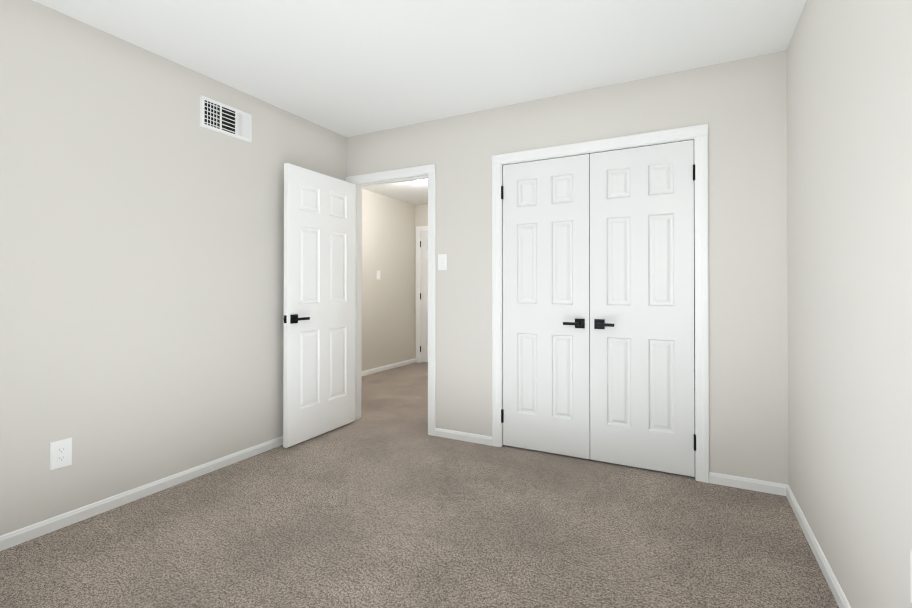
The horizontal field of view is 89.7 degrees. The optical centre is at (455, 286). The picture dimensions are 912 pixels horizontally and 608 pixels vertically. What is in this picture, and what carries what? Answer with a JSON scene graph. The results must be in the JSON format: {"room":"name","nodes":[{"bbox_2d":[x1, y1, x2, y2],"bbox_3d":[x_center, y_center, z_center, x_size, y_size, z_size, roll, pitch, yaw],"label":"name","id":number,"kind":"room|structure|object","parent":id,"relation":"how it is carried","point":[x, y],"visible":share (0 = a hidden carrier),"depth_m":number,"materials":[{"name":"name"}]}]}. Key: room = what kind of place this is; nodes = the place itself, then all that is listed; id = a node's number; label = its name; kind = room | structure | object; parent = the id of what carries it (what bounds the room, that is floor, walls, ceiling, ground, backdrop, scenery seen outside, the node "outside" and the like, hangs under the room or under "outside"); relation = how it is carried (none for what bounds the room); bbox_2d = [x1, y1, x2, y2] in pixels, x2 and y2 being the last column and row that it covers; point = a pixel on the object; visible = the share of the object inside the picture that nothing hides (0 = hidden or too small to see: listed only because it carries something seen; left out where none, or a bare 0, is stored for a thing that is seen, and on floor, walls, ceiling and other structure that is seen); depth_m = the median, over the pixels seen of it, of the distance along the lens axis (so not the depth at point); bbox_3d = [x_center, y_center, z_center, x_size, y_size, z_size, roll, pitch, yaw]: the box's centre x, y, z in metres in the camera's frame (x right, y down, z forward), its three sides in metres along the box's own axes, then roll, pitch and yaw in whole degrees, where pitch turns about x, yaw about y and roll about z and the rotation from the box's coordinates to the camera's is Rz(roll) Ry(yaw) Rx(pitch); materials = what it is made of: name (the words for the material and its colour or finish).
{"room":"empty bedroom","nodes":[
{"label":"empty bedroom","id":0,"kind":"room"},
{"bbox_2d":[0,0,346,535],"bbox_3d":[-1.890,-0.080,2.342,0.120,2.470,3.810,0,0,28],"label":"wall","id":1,"kind":"structure","parent":0,"point":[141,276],"depth_m":2.46,"materials":[{"name":"white paint"}]},
{"bbox_2d":[49,438,71,470],"bbox_3d":[-1.891,0.802,2.196,0.008,0.132,0.086,0,0,28],"label":"outlet","id":2,"kind":"object","parent":1,"relation":"attached to","point":[60,453],"visible":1,"depth_m":2.19,"materials":[{"name":"white plastic"}]},
{"bbox_2d":[0,436,282,550],"bbox_3d":[-1.804,1.124,2.357,0.012,0.062,3.690,0,0,28],"label":"baseboard","id":3,"kind":"structure","parent":1,"relation":"attached to","point":[24,534],"depth_m":2.43,"materials":[{"name":"white wood"}]},
{"bbox_2d":[200,95,251,142],"bbox_3d":[-1.485,-1.081,2.980,0.012,0.195,0.365,0,0,28],"label":"air vent","id":4,"kind":"object","parent":1,"relation":"in","point":[219,117],"visible":1,"depth_m":2.96,"materials":[{"name":"white metal"}]},
{"bbox_2d":[362,189,414,370],"bbox_3d":[-1.328,-0.058,6.004,0.120,2.470,2.960,0,0,28],"label":"wall","id":5,"kind":"structure","parent":0,"point":[388,297],"depth_m":6.54,"materials":[{"name":"beige paint"}]},
{"bbox_2d":[362,358,415,375],"bbox_3d":[-1.290,1.145,5.909,0.028,0.062,2.840,0,0,28],"label":"baseboard","id":6,"kind":"structure","parent":5,"relation":"attached to","point":[383,368],"depth_m":6.49,"materials":[{"name":"white wood"}]},
{"bbox_2d":[0,362,838,607],"bbox_3d":[-0.259,1.210,3.219,4.590,0.100,6.890,0,0,28],"label":"floor","id":7,"kind":"structure","parent":0,"point":[385,500],"depth_m":2.11,"materials":[{"name":"carpet"}]},
{"bbox_2d":[33,0,806,204],"bbox_3d":[-0.259,-1.360,3.234,4.590,0.100,6.890,0,0,28],"label":"ceiling","id":8,"kind":"structure","parent":0,"point":[348,68],"depth_m":2.50,"materials":[{"name":"white paint"}]},
{"bbox_2d":[415,203,427,357],"bbox_3d":[1.364,-0.057,6.198,4.470,2.470,0.120,0,0,28],"label":"wall","id":9,"kind":"structure","parent":0,"point":[421,214],"depth_m":7.16,"materials":[{"name":"beige paint"}]},
{"bbox_2d":[416,226,427,362],"bbox_3d":[-0.194,0.122,7.004,0.904,2.121,0.135,0,0,28],"label":"door frame","id":10,"kind":"structure","parent":9,"relation":"attached to","point":[419,229],"depth_m":7.14,"materials":[{"name":"white wood"}]},
{"bbox_2d":[420,231,427,362],"bbox_3d":[-0.225,0.154,6.959,0.767,2.033,0.093,0,0,28],"label":"door","id":11,"kind":"structure","parent":9,"relation":"in","point":[424,296],"depth_m":7.11,"materials":[{"name":"white wood"}]},
{"bbox_2d":[347,50,787,483],"bbox_3d":[-0.062,-0.073,3.603,4.590,2.470,0.120,0,0,28],"label":"wall","id":12,"kind":"structure","parent":0,"point":[739,107],"depth_m":2.72,"materials":[{"name":"white paint"}]},
{"bbox_2d":[283,163,355,447],"bbox_3d":[-1.049,0.134,3.618,0.151,2.033,0.778,0,0,27],"label":"entry door","id":13,"kind":"structure","parent":12,"relation":"in","point":[319,300],"depth_m":3.55,"materials":[{"name":"white wood"}]},
{"bbox_2d":[346,164,435,435],"bbox_3d":[-0.531,0.103,3.848,0.904,2.121,0.150,0,0,28],"label":"door frame","id":14,"kind":"structure","parent":12,"relation":"attached to","point":[428,172],"depth_m":3.68,"materials":[{"name":"white wood"}]},
{"bbox_2d":[438,254,446,269],"bbox_3d":[-0.108,-0.190,3.553,0.078,0.124,0.013,0,0,28],"label":"bedroom light switch","id":15,"kind":"object","parent":12,"relation":"attached to","point":[442,261],"visible":1,"depth_m":3.55,"materials":[{"name":"white plastic"}]},
{"bbox_2d":[435,428,491,445],"bbox_3d":[0.053,1.130,3.461,0.483,0.062,0.012,0,0,28],"label":"baseboard","id":16,"kind":"structure","parent":12,"relation":"attached to","point":[457,435],"depth_m":3.45,"materials":[{"name":"white wood"}]},
{"bbox_2d":[501,154,589,458],"bbox_3d":[0.603,0.131,3.187,0.628,2.033,0.093,0,0,28],"label":"closet door","id":17,"kind":"structure","parent":12,"relation":"in","point":[546,345],"depth_m":3.18,"materials":[{"name":"white wood"}]},
{"bbox_2d":[492,124,708,482],"bbox_3d":[0.907,0.099,3.086,1.386,2.121,0.135,0,0,28],"label":"trim","id":18,"kind":"structure","parent":12,"relation":"attached to","point":[698,134],"depth_m":2.81,"materials":[{"name":"white wood"}]},
{"bbox_2d":[590,140,695,476],"bbox_3d":[1.163,0.129,2.893,0.628,2.033,0.093,0,0,28],"label":"closet door","id":19,"kind":"structure","parent":12,"relation":"in","point":[641,307],"depth_m":2.90,"materials":[{"name":"white wood"}]},
{"bbox_2d":[709,472,787,495],"bbox_3d":[1.664,1.125,2.618,0.384,0.062,0.012,0,0,28],"label":"baseboard","id":20,"kind":"structure","parent":12,"relation":"attached to","point":[714,478],"depth_m":2.61,"materials":[{"name":"white wood"}]},
{"bbox_2d":[787,0,911,607],"bbox_3d":[1.030,-0.090,0.815,0.120,2.470,3.810,0,0,27],"label":"wall","id":21,"kind":"structure","parent":0,"point":[849,164],"depth_m":1.53,"materials":[{"name":"white paint"}]},
{"bbox_2d":[786,485,850,607],"bbox_3d":[0.998,1.115,0.891,0.012,0.062,3.690,0,0,27],"label":"baseboard","id":22,"kind":"structure","parent":21,"relation":"attached to","point":[833,582],"depth_m":1.90,"materials":[{"name":"white wood"}]},
{"bbox_2d":[910,549,911,602],"bbox_3d":[1.099,0.710,1.089,0.008,0.132,0.086,0,0,27],"label":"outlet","id":23,"kind":"object","parent":21,"relation":"attached to","point":[911,572],"visible":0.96,"depth_m":1.12,"materials":[{"name":"white plastic"}]}
]}

